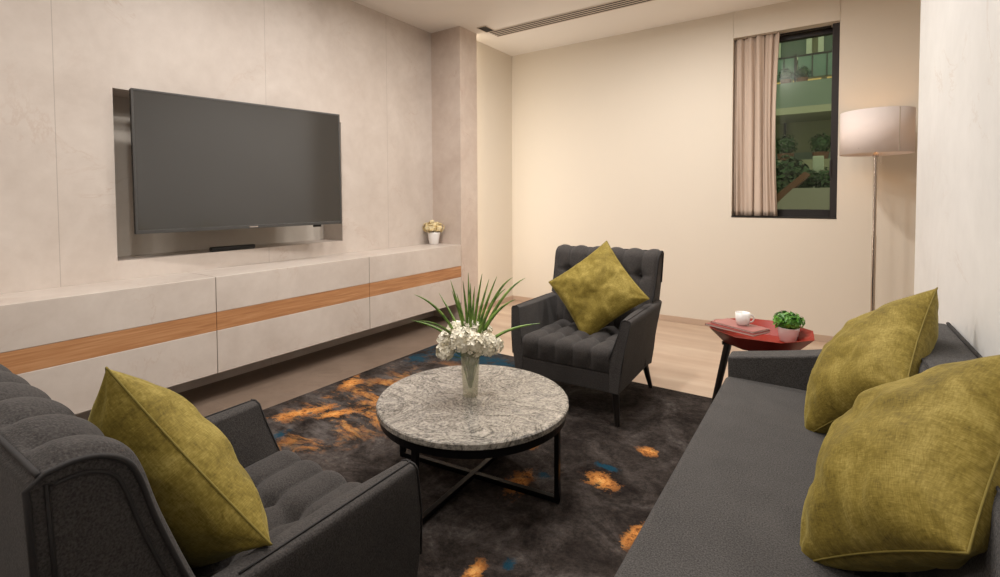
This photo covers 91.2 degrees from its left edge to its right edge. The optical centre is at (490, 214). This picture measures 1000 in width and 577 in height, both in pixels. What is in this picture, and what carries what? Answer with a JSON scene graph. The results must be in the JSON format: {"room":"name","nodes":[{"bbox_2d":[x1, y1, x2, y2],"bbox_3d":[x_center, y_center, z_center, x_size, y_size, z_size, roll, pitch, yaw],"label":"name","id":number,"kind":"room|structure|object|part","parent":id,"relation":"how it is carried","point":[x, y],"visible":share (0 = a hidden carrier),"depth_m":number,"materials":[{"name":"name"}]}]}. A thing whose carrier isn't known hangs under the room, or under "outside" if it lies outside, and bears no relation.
{"room":"living room","nodes":[
{"label":"living room","id":0,"kind":"room"},
{"bbox_2d":[0,0,433,420],"bbox_3d":[-2.421,-0.313,2.931,0.500,2.957,5.700,1,2,35],"label":"wall","id":1,"kind":"structure","parent":0,"point":[63,63],"depth_m":3.15,"materials":[{"name":"beige paint"}]},
{"bbox_2d":[113,96,323,256],"bbox_3d":[-1.935,-0.256,3.650,0.006,1.002,1.608,1,2,35],"label":"tv back panel","id":2,"kind":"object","parent":1,"relation":"attached to","point":[129,243],"depth_m":3.21,"materials":[{"name":"metal"}]},
{"bbox_2d":[0,243,460,413],"bbox_3d":[-2.032,0.681,2.748,0.373,0.587,5.578,1,2,35],"label":"tv cabinet","id":3,"kind":"object","parent":1,"relation":"attached to","point":[168,330],"visible":0.98,"depth_m":2.92,"materials":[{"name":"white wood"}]},
{"bbox_3d":[-2.150,0.851,2.581,0.373,0.260,1.197,1,2,35],"label":"panel","id":4,"kind":"part","parent":3,"relation":"part of","materials":[{"name":"beige stone"}]},
{"bbox_2d":[209,244,254,251],"bbox_3d":[-1.811,0.236,3.443,0.048,0.032,0.300,1,2,38],"label":"speaker","id":5,"kind":"object","parent":3,"relation":"on","point":[245,246],"visible":1,"depth_m":3.42,"materials":[{"name":"black plastic"}]},
{"bbox_3d":[-1.470,0.815,3.568,0.373,0.260,1.197,1,2,35],"label":"panel","id":6,"kind":"part","parent":3,"relation":"part of","materials":[{"name":"beige wood"}]},
{"bbox_3d":[-0.789,0.779,4.556,0.373,0.260,1.197,1,2,35],"label":"panel","id":7,"kind":"part","parent":3,"relation":"part of","materials":[{"name":"beige stone"}]},
{"bbox_2d":[422,220,444,244],"bbox_3d":[-0.582,0.181,4.982,0.196,0.249,0.193,-1,2,-27],"label":"flower pot","id":8,"kind":"object","parent":3,"relation":"on","point":[433,237],"visible":1,"depth_m":4.94,"materials":[{"name":"white ceramic"}]},
{"bbox_3d":[-0.579,0.244,4.987,0.130,0.122,0.130,1,2,35],"label":"pot","id":9,"kind":"part","parent":8,"relation":"part of","materials":[{"name":"white ceramic"}]},
{"bbox_2d":[129,88,341,233],"bbox_3d":[-1.770,-0.325,3.471,0.398,0.866,1.336,1,3,43],"label":"television","id":10,"kind":"object","parent":1,"relation":"attached to","point":[199,163],"visible":1,"depth_m":3.23,"materials":[{"name":"black glass"}]},
{"bbox_2d":[178,316,465,416],"bbox_3d":[-1.901,1.167,2.676,0.688,0.011,5.580,1,2,35],"label":"floor","id":11,"kind":"structure","parent":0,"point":[280,382],"depth_m":3.54,"materials":[{"name":"beige wood"}]},
{"bbox_2d":[431,26,477,319],"bbox_3d":[-0.581,-0.400,5.272,0.875,2.957,0.285,1,2,35],"label":"wall pier","id":12,"kind":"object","parent":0,"point":[453,50],"visible":0.43,"depth_m":5.00,"materials":[{"name":"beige paint"}]},
{"bbox_2d":[477,41,512,305],"bbox_3d":[-0.297,-0.419,5.799,0.745,2.957,0.905,1,2,35],"label":"wall","id":13,"kind":"structure","parent":0,"point":[494,67],"depth_m":5.63,"materials":[{"name":"beige paint"}]},
{"bbox_2d":[478,295,512,311],"bbox_3d":[0.019,1.036,5.628,0.012,0.058,0.895,1,2,35],"label":"baseboard","id":14,"kind":"structure","parent":13,"relation":"attached to","point":[510,298],"depth_m":5.76,"materials":[{"name":"beige wood"}]},
{"bbox_2d":[351,0,791,55],"bbox_3d":[0.162,-1.848,1.953,5.800,0.150,7.310,1,2,35],"label":"ceiling","id":15,"kind":"structure","parent":0,"point":[431,16],"depth_m":4.59,"materials":[{"name":"white paint"}]},
{"bbox_2d":[477,25,494,32],"bbox_3d":[-0.048,-1.868,4.946,0.110,0.006,0.170,1,2,35],"label":"ceiling vent","id":16,"kind":"object","parent":15,"relation":"in","point":[485,28],"visible":1,"depth_m":4.95,"materials":[{"name":"black"}]},
{"bbox_2d":[489,0,653,36],"bbox_3d":[0.886,-1.859,4.503,2.100,0.004,0.188,1,2,35],"label":"ceiling vent","id":17,"kind":"object","parent":15,"relation":"in","point":[618,4],"visible":1,"depth_m":4.61,"materials":[{"name":"black"}]},
{"bbox_2d":[476,300,826,397],"bbox_3d":[0.178,1.242,2.055,5.800,0.120,7.310,1,2,35],"label":"floor","id":18,"kind":"structure","parent":0,"point":[686,358],"depth_m":3.94,"materials":[{"name":"wood"}]},
{"bbox_2d":[263,344,711,576],"bbox_3d":[-0.418,1.195,1.558,3.020,0.012,4.420,1,2,35],"label":"area rug","id":19,"kind":"object","parent":18,"relation":"on","point":[613,477],"visible":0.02,"depth_m":2.23,"materials":[{"name":"black carpet"}]},
{"bbox_2d":[0,364,422,576],"bbox_3d":[-0.671,0.755,1.159,0.742,0.905,0.789,1,2,34],"label":"armchair","id":20,"kind":"object","parent":19,"relation":"on","point":[76,500],"visible":0.91,"depth_m":0.79,"materials":[{"name":"grey fabric"}]},
{"bbox_3d":[-0.807,0.670,0.951,0.717,0.720,0.290,1,2,34],"label":"backrest","id":21,"kind":"part","parent":20,"relation":"part of","materials":[{"name":"grey fabric"}]},
{"bbox_2d":[88,367,271,567],"bbox_3d":[-0.696,0.574,1.067,0.286,0.585,0.606,-2,3,-44],"label":"throw cushion","id":22,"kind":"object","parent":20,"relation":"on","point":[210,504],"visible":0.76,"depth_m":0.93,"materials":[{"name":"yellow fabric"}]},
{"bbox_3d":[-0.920,0.820,1.352,0.109,0.396,0.707,1,2,34],"label":"arm","id":23,"kind":"part","parent":20,"relation":"part of","materials":[{"name":"grey fabric"}]},
{"bbox_2d":[191,450,360,576],"bbox_3d":[-0.613,0.843,1.249,0.544,0.141,0.580,1,2,34],"label":"seat cushion","id":24,"kind":"object","parent":20,"relation":"on","point":[290,488],"depth_m":1.39,"materials":[{"name":"grey fabric"}]},
{"bbox_3d":[-0.398,0.828,1.005,0.109,0.396,0.707,1,2,34],"label":"arm","id":25,"kind":"part","parent":20,"relation":"part of","materials":[{"name":"grey fabric"}]},
{"bbox_2d":[376,365,568,523],"bbox_3d":[-0.077,0.985,2.169,0.836,0.362,0.836,1,2,35],"label":"coffee table","id":26,"kind":"object","parent":19,"relation":"on","point":[506,411],"visible":0.94,"depth_m":2.02,"materials":[{"name":"grey stone"}]},
{"bbox_3d":[-0.423,0.995,2.352,0.020,0.334,0.026,1,2,28],"label":"leg","id":27,"kind":"part","parent":26,"relation":"part of","materials":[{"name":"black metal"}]},
{"bbox_3d":[-0.282,1.012,1.835,0.026,0.334,0.020,1,2,32],"label":"leg","id":28,"kind":"part","parent":26,"relation":"part of","materials":[{"name":"black metal"}]},
{"bbox_3d":[0.270,1.004,1.986,0.020,0.334,0.026,1,2,28],"label":"leg","id":29,"kind":"part","parent":26,"relation":"part of","materials":[{"name":"black metal"}]},
{"bbox_3d":[-0.090,0.699,2.171,0.085,0.210,0.085,1,2,35],"label":"glass vase","id":30,"kind":"object","parent":26,"relation":"on","visible":0},
{"bbox_2d":[412,274,538,387],"bbox_3d":[-0.070,0.514,2.191,0.565,0.510,0.258,-1,2,-8],"label":"flower bouquet","id":31,"kind":"object","parent":30,"relation":"in","point":[471,339],"visible":1,"depth_m":2.15,"materials":[{"name":"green plant"}]},
{"bbox_3d":[-0.212,0.549,2.166,0.248,0.392,0.003,0,2,0],"label":"grass blade","id":32,"kind":"part","parent":31,"relation":"part of","materials":[{"name":"green plant"}]},
{"bbox_3d":[-0.225,0.613,2.198,0.281,0.262,0.008,0,2,14],"label":"grass blade","id":33,"kind":"part","parent":31,"relation":"part of","materials":[{"name":"green plant"}]},
{"bbox_3d":[-0.198,0.593,2.108,0.250,0.308,0.015,-1,2,-31],"label":"grass blade","id":34,"kind":"part","parent":31,"relation":"part of","materials":[{"name":"green plant"}]},
{"bbox_3d":[-0.166,0.556,2.229,0.201,0.373,0.028,1,2,35],"label":"grass blade","id":35,"kind":"part","parent":31,"relation":"part of","materials":[{"name":"green plant"}]},
{"bbox_3d":[-0.137,0.522,2.196,0.115,0.443,0.009,1,2,35],"label":"grass blade","id":36,"kind":"part","parent":31,"relation":"part of","materials":[{"name":"green plant"}]},
{"bbox_3d":[-0.120,0.548,2.178,0.069,0.391,0.004,1,2,23],"label":"grass blade","id":37,"kind":"part","parent":31,"relation":"part of","materials":[{"name":"green plant"}]},
{"bbox_3d":[-0.148,0.692,2.161,0.079,0.156,0.079,1,2,35],"label":"stem","id":38,"kind":"part","parent":31,"relation":"part of","materials":[{"name":"green plant"}]},
{"bbox_3d":[-0.139,0.678,2.171,0.075,0.184,0.054,1,2,35],"label":"stem","id":39,"kind":"part","parent":31,"relation":"part of","materials":[{"name":"green plant"}]},
{"bbox_3d":[-0.128,0.536,2.139,0.036,0.419,0.088,1,2,35],"label":"grass blade","id":40,"kind":"part","parent":31,"relation":"part of","materials":[{"name":"green plant"}]},
{"bbox_3d":[-0.105,0.518,2.165,0.034,0.452,0.004,0,2,2],"label":"grass blade","id":41,"kind":"part","parent":31,"relation":"part of","materials":[{"name":"green plant"}]},
{"bbox_3d":[-0.110,0.669,2.149,0.012,0.202,0.056,1,2,35],"label":"stem","id":42,"kind":"part","parent":31,"relation":"part of","materials":[{"name":"green plant"}]},
{"bbox_3d":[-0.097,0.505,2.204,0.012,0.475,0.081,-1,2,-8],"label":"grass blade","id":43,"kind":"part","parent":31,"relation":"part of","materials":[{"name":"green plant"}]},
{"bbox_3d":[-0.088,0.521,2.146,0.012,0.447,0.042,-1,2,-10],"label":"grass blade","id":44,"kind":"part","parent":31,"relation":"part of","materials":[{"name":"green plant"}]},
{"bbox_3d":[-0.079,0.676,2.144,0.048,0.188,0.032,1,2,35],"label":"stem","id":45,"kind":"part","parent":31,"relation":"part of","materials":[{"name":"green plant"}]},
{"bbox_3d":[-0.079,0.534,2.184,0.014,0.419,0.046,1,2,35],"label":"grass blade","id":46,"kind":"part","parent":31,"relation":"part of","materials":[{"name":"green plant"}]},
{"bbox_3d":[-0.051,0.680,2.160,0.073,0.179,0.029,1,2,35],"label":"stem","id":47,"kind":"part","parent":31,"relation":"part of","materials":[{"name":"green plant"}]},
{"bbox_3d":[-0.065,0.502,2.159,0.056,0.484,0.023,1,2,35],"label":"grass blade","id":48,"kind":"part","parent":31,"relation":"part of","materials":[{"name":"green plant"}]},
{"bbox_3d":[-0.040,0.563,2.131,0.130,0.364,0.008,1,2,38],"label":"grass blade","id":49,"kind":"part","parent":31,"relation":"part of","materials":[{"name":"green plant"}]},
{"bbox_3d":[-0.047,0.520,2.194,0.110,0.447,0.011,-2,2,-37],"label":"grass blade","id":50,"kind":"part","parent":31,"relation":"part of","materials":[{"name":"green plant"}]},
{"bbox_3d":[-0.020,0.521,2.134,0.160,0.448,0.031,1,2,35],"label":"grass blade","id":51,"kind":"part","parent":31,"relation":"part of","materials":[{"name":"green plant"}]},
{"bbox_3d":[-0.033,0.509,2.165,0.123,0.471,0.004,0,2,0],"label":"grass blade","id":52,"kind":"part","parent":31,"relation":"part of","materials":[{"name":"green plant"}]},
{"bbox_3d":[0.008,0.558,2.154,0.183,0.374,0.094,1,2,35],"label":"grass blade","id":53,"kind":"part","parent":31,"relation":"part of","materials":[{"name":"green plant"}]},
{"bbox_3d":[0.003,0.513,2.179,0.145,0.462,0.131,1,2,35],"label":"grass blade","id":54,"kind":"part","parent":31,"relation":"part of","materials":[{"name":"green plant"}]},
{"bbox_3d":[0.033,0.517,2.199,0.173,0.453,0.198,1,2,35],"label":"grass blade","id":55,"kind":"part","parent":31,"relation":"part of","materials":[{"name":"green plant"}]},
{"bbox_3d":[0.063,0.613,2.168,0.313,0.262,0.003,0,2,0],"label":"grass blade","id":56,"kind":"part","parent":31,"relation":"part of","materials":[{"name":"green plant"}]},
{"bbox_2d":[511,244,663,426],"bbox_3d":[0.618,0.684,3.091,0.742,0.905,0.789,1,2,33],"label":"armchair","id":57,"kind":"object","parent":19,"relation":"on","point":[608,359],"visible":0.73,"depth_m":2.92,"materials":[{"name":"grey fabric"}]},
{"bbox_3d":[0.345,0.750,3.248,0.109,0.396,0.707,1,2,33],"label":"arm","id":58,"kind":"part","parent":57,"relation":"part of","materials":[{"name":"grey fabric"}]},
{"bbox_3d":[0.585,0.901,3.046,0.544,0.105,0.616,1,2,33],"label":"seat rail","id":59,"kind":"part","parent":57,"relation":"part of","materials":[{"name":"grey fabric"}]},
{"bbox_2d":[522,319,618,373],"bbox_3d":[0.561,0.779,3.007,0.544,0.141,0.580,1,2,33],"label":"seat cushion","id":60,"kind":"object","parent":57,"relation":"on","point":[559,343],"depth_m":2.83,"materials":[{"name":"grey fabric"}]},
{"bbox_2d":[549,241,649,334],"bbox_3d":[0.663,0.477,3.084,0.614,0.606,0.285,0,2,10],"label":"throw cushion","id":61,"kind":"object","parent":57,"relation":"on","point":[598,289],"visible":0.95,"depth_m":3.01,"materials":[{"name":"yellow fabric"}]},
{"bbox_3d":[0.753,0.585,3.293,0.717,0.720,0.290,1,2,33],"label":"backrest","id":62,"kind":"part","parent":57,"relation":"part of","materials":[{"name":"grey fabric"}]},
{"bbox_3d":[0.682,1.050,2.665,0.041,0.195,0.060,-1,2,-12],"label":"leg","id":63,"kind":"part","parent":57,"relation":"part of","materials":[{"name":"black wood"}]},
{"bbox_3d":[0.869,0.759,2.903,0.109,0.396,0.707,1,2,33],"label":"arm","id":64,"kind":"part","parent":57,"relation":"part of","materials":[{"name":"grey fabric"}]},
{"bbox_3d":[1.011,1.032,3.159,0.112,0.202,0.041,-2,2,-40],"label":"leg","id":65,"kind":"part","parent":57,"relation":"part of","materials":[{"name":"black wood"}]},
{"bbox_2d":[710,318,814,403],"bbox_3d":[1.383,0.875,2.517,0.461,0.575,0.461,-1,2,-15],"label":"side table","id":66,"kind":"object","parent":19,"relation":"on","point":[770,341],"visible":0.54,"depth_m":2.50,"materials":[{"name":"red paint"}]},
{"bbox_3d":[1.194,0.911,2.569,0.130,0.502,0.045,0,2,16],"label":"leg","id":67,"kind":"part","parent":66,"relation":"part of","materials":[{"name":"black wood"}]},
{"bbox_2d":[705,322,770,336],"bbox_3d":[1.265,0.583,2.515,0.150,0.010,0.261,-1,2,-31],"label":"magazine","id":68,"kind":"object","parent":66,"relation":"on","point":[708,323],"visible":0.55,"depth_m":2.45,"materials":[{"name":"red paper"}]},
{"bbox_2d":[711,318,768,332],"bbox_3d":[1.282,0.573,2.522,0.130,0.008,0.241,-1,2,-26],"label":"magazine","id":69,"kind":"object","parent":68,"relation":"on","point":[727,322],"visible":0.95,"depth_m":2.49,"materials":[{"name":"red paper"}]},
{"bbox_2d":[735,311,754,325],"bbox_3d":[1.299,0.536,2.513,0.070,0.063,0.082,-2,3,-45],"label":"coffee cup","id":70,"kind":"object","parent":69,"relation":"on","point":[742,318],"visible":1,"depth_m":2.50,"materials":[{"name":"white ceramic"}]},
{"bbox_2d":[710,318,814,350],"bbox_3d":[1.382,0.626,2.509,0.466,0.076,0.466,1,2,35],"label":"tray","id":71,"kind":"object","parent":66,"relation":"on","point":[770,341],"depth_m":2.45,"materials":[{"name":"red paint"}]},
{"bbox_2d":[773,311,805,341],"bbox_3d":[1.523,0.575,2.505,0.146,0.152,0.153,1,2,35],"label":"potted plant","id":72,"kind":"object","parent":66,"relation":"on","point":[788,325],"visible":0.96,"depth_m":2.48,"materials":[{"name":"green plant"}]},
{"bbox_3d":[1.523,0.614,2.508,0.103,0.074,0.103,1,2,35],"label":"pot","id":73,"kind":"part","parent":72,"relation":"part of","materials":[{"name":"pink ceramic"}]},
{"bbox_2d":[614,322,999,576],"bbox_3d":[0.804,0.810,1.179,0.748,0.768,2.205,1,2,35],"label":"sofa","id":74,"kind":"object","parent":19,"relation":"on","point":[732,504],"visible":0.5,"depth_m":1.35,"materials":[{"name":"black fabric"}]},
{"bbox_2d":[614,377,899,576],"bbox_3d":[0.706,0.828,1.248,0.508,0.145,1.985,1,2,35],"label":"seat cushion","id":75,"kind":"object","parent":74,"relation":"on","point":[732,504],"depth_m":1.30,"materials":[{"name":"grey fabric"}]},
{"bbox_3d":[1.397,0.745,2.042,0.732,0.635,0.108,1,2,35],"label":"arm","id":76,"kind":"part","parent":74,"relation":"part of"},
{"bbox_2d":[804,287,938,433],"bbox_3d":[1.269,0.507,1.648,0.599,0.542,0.340,-2,3,-43],"label":"throw cushion","id":77,"kind":"object","parent":74,"relation":"on","point":[888,343],"visible":0.75,"depth_m":1.55,"materials":[{"name":"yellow fabric"}]},
{"bbox_2d":[800,355,999,571],"bbox_3d":[0.887,0.527,1.031,0.596,0.557,0.366,-1,2,-30],"label":"throw cushion","id":78,"kind":"object","parent":74,"relation":"on","point":[906,479],"visible":0.95,"depth_m":0.91,"materials":[{"name":"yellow fabric"}]},
{"bbox_3d":[1.010,0.767,1.039,0.239,0.662,2.090,1,2,35],"label":"backrest","id":79,"kind":"part","parent":74,"relation":"part of","materials":[{"name":"grey fabric"}]},
{"bbox_2d":[839,106,915,311],"bbox_3d":[2.908,0.170,3.713,0.450,1.885,0.447,1,2,35],"label":"floor lamp","id":80,"kind":"object","parent":18,"relation":"on","point":[875,132],"visible":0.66,"depth_m":3.54,"materials":[{"name":"white fabric"}]},
{"bbox_3d":[2.903,-0.612,3.688,0.447,0.320,0.447,1,2,35],"label":"lamp shade","id":81,"kind":"part","parent":80,"relation":"part of","materials":[{"name":"white fabric"}]},
{"bbox_2d":[512,0,920,335],"bbox_3d":[2.129,-0.400,4.848,5.800,2.957,0.300,1,2,35],"label":"wall","id":82,"kind":"structure","parent":0,"point":[626,141],"depth_m":4.76,"materials":[{"name":"beige paint"}]},
{"bbox_2d":[513,295,833,341],"bbox_3d":[2.289,1.058,4.602,4.915,0.058,0.012,1,2,35],"label":"baseboard","id":83,"kind":"structure","parent":82,"relation":"attached to","point":[822,338],"depth_m":4.84,"materials":[{"name":"beige wood"}]},
{"bbox_2d":[733,25,830,215],"bbox_3d":[2.600,-0.804,4.410,0.743,1.641,0.103,1,2,35],"label":"curtain","id":84,"kind":"object","parent":82,"relation":"hanging from","point":[756,58],"visible":1,"depth_m":4.50,"materials":[{"name":"beige fabric"}]},
{"bbox_2d":[731,22,839,218],"bbox_3d":[2.649,-0.797,4.431,0.806,1.658,0.234,1,2,35],"label":"window","id":85,"kind":"structure","parent":82,"relation":"in","point":[831,213],"depth_m":4.19,"materials":[{"name":"brown metal"}]},
{"bbox_3d":[2.636,0.027,4.433,0.806,0.010,0.174,1,2,35],"label":"sill","id":86,"kind":"part","parent":85,"relation":"part of","materials":[{"name":"brown metal"}]},
{"bbox_3d":[2.910,-0.394,4.195,0.014,0.140,0.020,1,2,35],"label":"handle","id":87,"kind":"part","parent":85,"relation":"part of","materials":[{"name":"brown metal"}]},
{"bbox_2d":[734,0,839,38],"bbox_3d":[2.584,-1.743,4.313,0.800,0.240,0.024,1,2,35],"label":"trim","id":88,"kind":"structure","parent":82,"relation":"attached to","point":[788,15],"depth_m":4.30,"materials":[{"name":"beige paint"}]},
{"bbox_2d":[777,153,793,160],"bbox_3d":[5.463,-1.049,9.076,0.280,0.140,0.280,1,2,35],"label":"planter","id":89,"kind":"object","parent":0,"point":[781,154],"depth_m":8.99,"materials":[{"name":"brown brick"}]},
{"bbox_2d":[914,0,999,356],"bbox_3d":[1.442,-0.238,0.073,1.515,2.957,5.370,1,2,35],"label":"wall","id":90,"kind":"structure","parent":0,"point":[957,231],"depth_m":1.73,"materials":[{"name":"white paint"}]},
{"label":"outside","id":91,"kind":"structure","parent":0,"visible":0},
{"bbox_3d":[4.342,0.886,8.097,10.000,0.550,5.800,1,2,35],"label":"ground","id":92,"kind":"structure","parent":91,"visible":0},
{"bbox_2d":[776,154,829,193],"bbox_3d":[4.299,-0.211,7.416,2.171,1.551,1.171,1,2,35],"label":"hedge","id":93,"kind":"object","parent":92,"relation":"on","point":[786,173],"visible":0.17,"depth_m":7.06,"materials":[{"name":"green plant"}]},
{"bbox_2d":[777,188,829,209],"bbox_3d":[3.986,0.151,6.766,2.100,1.010,0.450,1,2,35],"label":"garden path","id":94,"kind":"structure","parent":92,"relation":"on","point":[797,198],"depth_m":6.39,"materials":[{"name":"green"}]},
{"bbox_2d":[777,172,810,202],"bbox_3d":[3.744,-0.071,7.028,1.398,1.017,0.420,1,2,35],"label":"brick planter","id":95,"kind":"object","parent":94,"relation":"on","point":[799,180],"visible":0.41,"depth_m":6.57,"materials":[{"name":"brown"}]},
{"bbox_2d":[778,159,829,176],"bbox_3d":[5.272,-0.189,9.421,10.000,1.600,0.900,1,2,35],"label":"wall","id":96,"kind":"structure","parent":92,"relation":"on","point":[809,162],"depth_m":8.60,"materials":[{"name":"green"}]},
{"bbox_2d":[775,134,797,160],"bbox_3d":[5.460,-1.234,9.065,0.402,0.511,0.409,1,2,35],"label":"round shrub","id":97,"kind":"object","parent":96,"relation":"on","point":[785,145],"visible":0.94,"depth_m":8.98,"materials":[{"name":"green plant"}]},
{"bbox_2d":[808,133,830,158],"bbox_3d":[5.910,-1.216,8.767,0.377,0.491,0.400,1,2,35],"label":"round shrub","id":98,"kind":"object","parent":96,"relation":"on","point":[821,144],"visible":0.96,"depth_m":8.68,"materials":[{"name":"green plant"}]},
{"bbox_2d":[812,151,829,158],"bbox_3d":[5.907,-1.041,8.770,0.266,0.140,0.266,1,2,35],"label":"planter","id":99,"kind":"object","parent":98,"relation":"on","point":[821,153],"depth_m":8.67,"materials":[{"name":"brown brick"}]},
{"bbox_2d":[775,35,832,159],"bbox_3d":[5.463,-1.698,9.659,12.000,7.200,1.600,1,2,35],"label":"apartment building","id":100,"kind":"structure","parent":92,"relation":"on","point":[803,108],"depth_m":9.14,"materials":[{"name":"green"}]},
{"bbox_3d":[5.366,-2.752,9.457,0.840,0.400,0.020,1,2,35],"label":"glass railing","id":101,"kind":"part","parent":100,"relation":"part of","materials":[{"name":"green glass"}]},
{"bbox_2d":[778,68,793,83],"bbox_3d":[5.497,-2.540,9.119,0.266,0.358,0.270,1,2,35],"label":"round shrub","id":102,"kind":"object","parent":100,"relation":"on","point":[786,74],"visible":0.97,"depth_m":9.06,"materials":[{"name":"green plant"}]},
{"bbox_2d":[780,79,790,83],"bbox_3d":[5.496,-2.431,9.124,0.182,0.140,0.182,1,2,35],"label":"planter","id":103,"kind":"object","parent":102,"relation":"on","point":[782,81],"depth_m":9.06,"materials":[{"name":"brown brick"}]},
{"bbox_3d":[5.363,-2.767,9.452,0.840,0.430,0.040,1,2,35],"label":"railing rail","id":104,"kind":"part","parent":100,"relation":"part of","materials":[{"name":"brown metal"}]},
{"bbox_3d":[5.773,-3.267,9.850,0.970,0.360,0.020,1,2,35],"label":"facade pane","id":105,"kind":"part","parent":100,"relation":"part of","materials":[{"name":"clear glass"}]},
{"bbox_3d":[5.730,-2.466,9.216,0.040,1.080,0.060,1,2,35],"label":"railing post","id":106,"kind":"part","parent":100,"relation":"part of","materials":[{"name":"brown metal"}]},
{"bbox_2d":[795,66,810,81],"bbox_3d":[5.721,-2.539,8.981,0.272,0.363,0.270,1,2,35],"label":"round shrub","id":107,"kind":"object","parent":100,"relation":"on","point":[801,73],"visible":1,"depth_m":8.91,"materials":[{"name":"green plant"}]},
{"bbox_2d":[797,77,807,81],"bbox_3d":[5.710,-2.427,8.977,0.182,0.140,0.182,1,2,35],"label":"planter","id":108,"kind":"object","parent":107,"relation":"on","point":[799,79],"depth_m":8.91,"materials":[{"name":"brown brick"}]},
{"bbox_3d":[6.105,-2.753,8.942,0.840,0.430,0.040,1,2,35],"label":"railing rail","id":109,"kind":"part","parent":100,"relation":"part of","materials":[{"name":"green glass"}]},
{"bbox_3d":[6.107,-2.739,8.947,0.840,0.400,0.020,1,2,35],"label":"glass railing","id":110,"kind":"part","parent":100,"relation":"part of","materials":[{"name":"green glass"}]},
{"bbox_3d":[6.803,-3.249,9.141,0.970,0.360,0.020,1,2,35],"label":"facade pane","id":111,"kind":"part","parent":100,"relation":"part of","materials":[{"name":"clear glass"}]},
{"bbox_2d":[813,156,823,187],"bbox_3d":[4.997,-0.128,7.487,0.140,1.510,0.200,1,2,35],"label":"utility box","id":112,"kind":"object","parent":92,"relation":"on","point":[818,161],"visible":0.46,"depth_m":7.38,"materials":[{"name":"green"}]}
]}

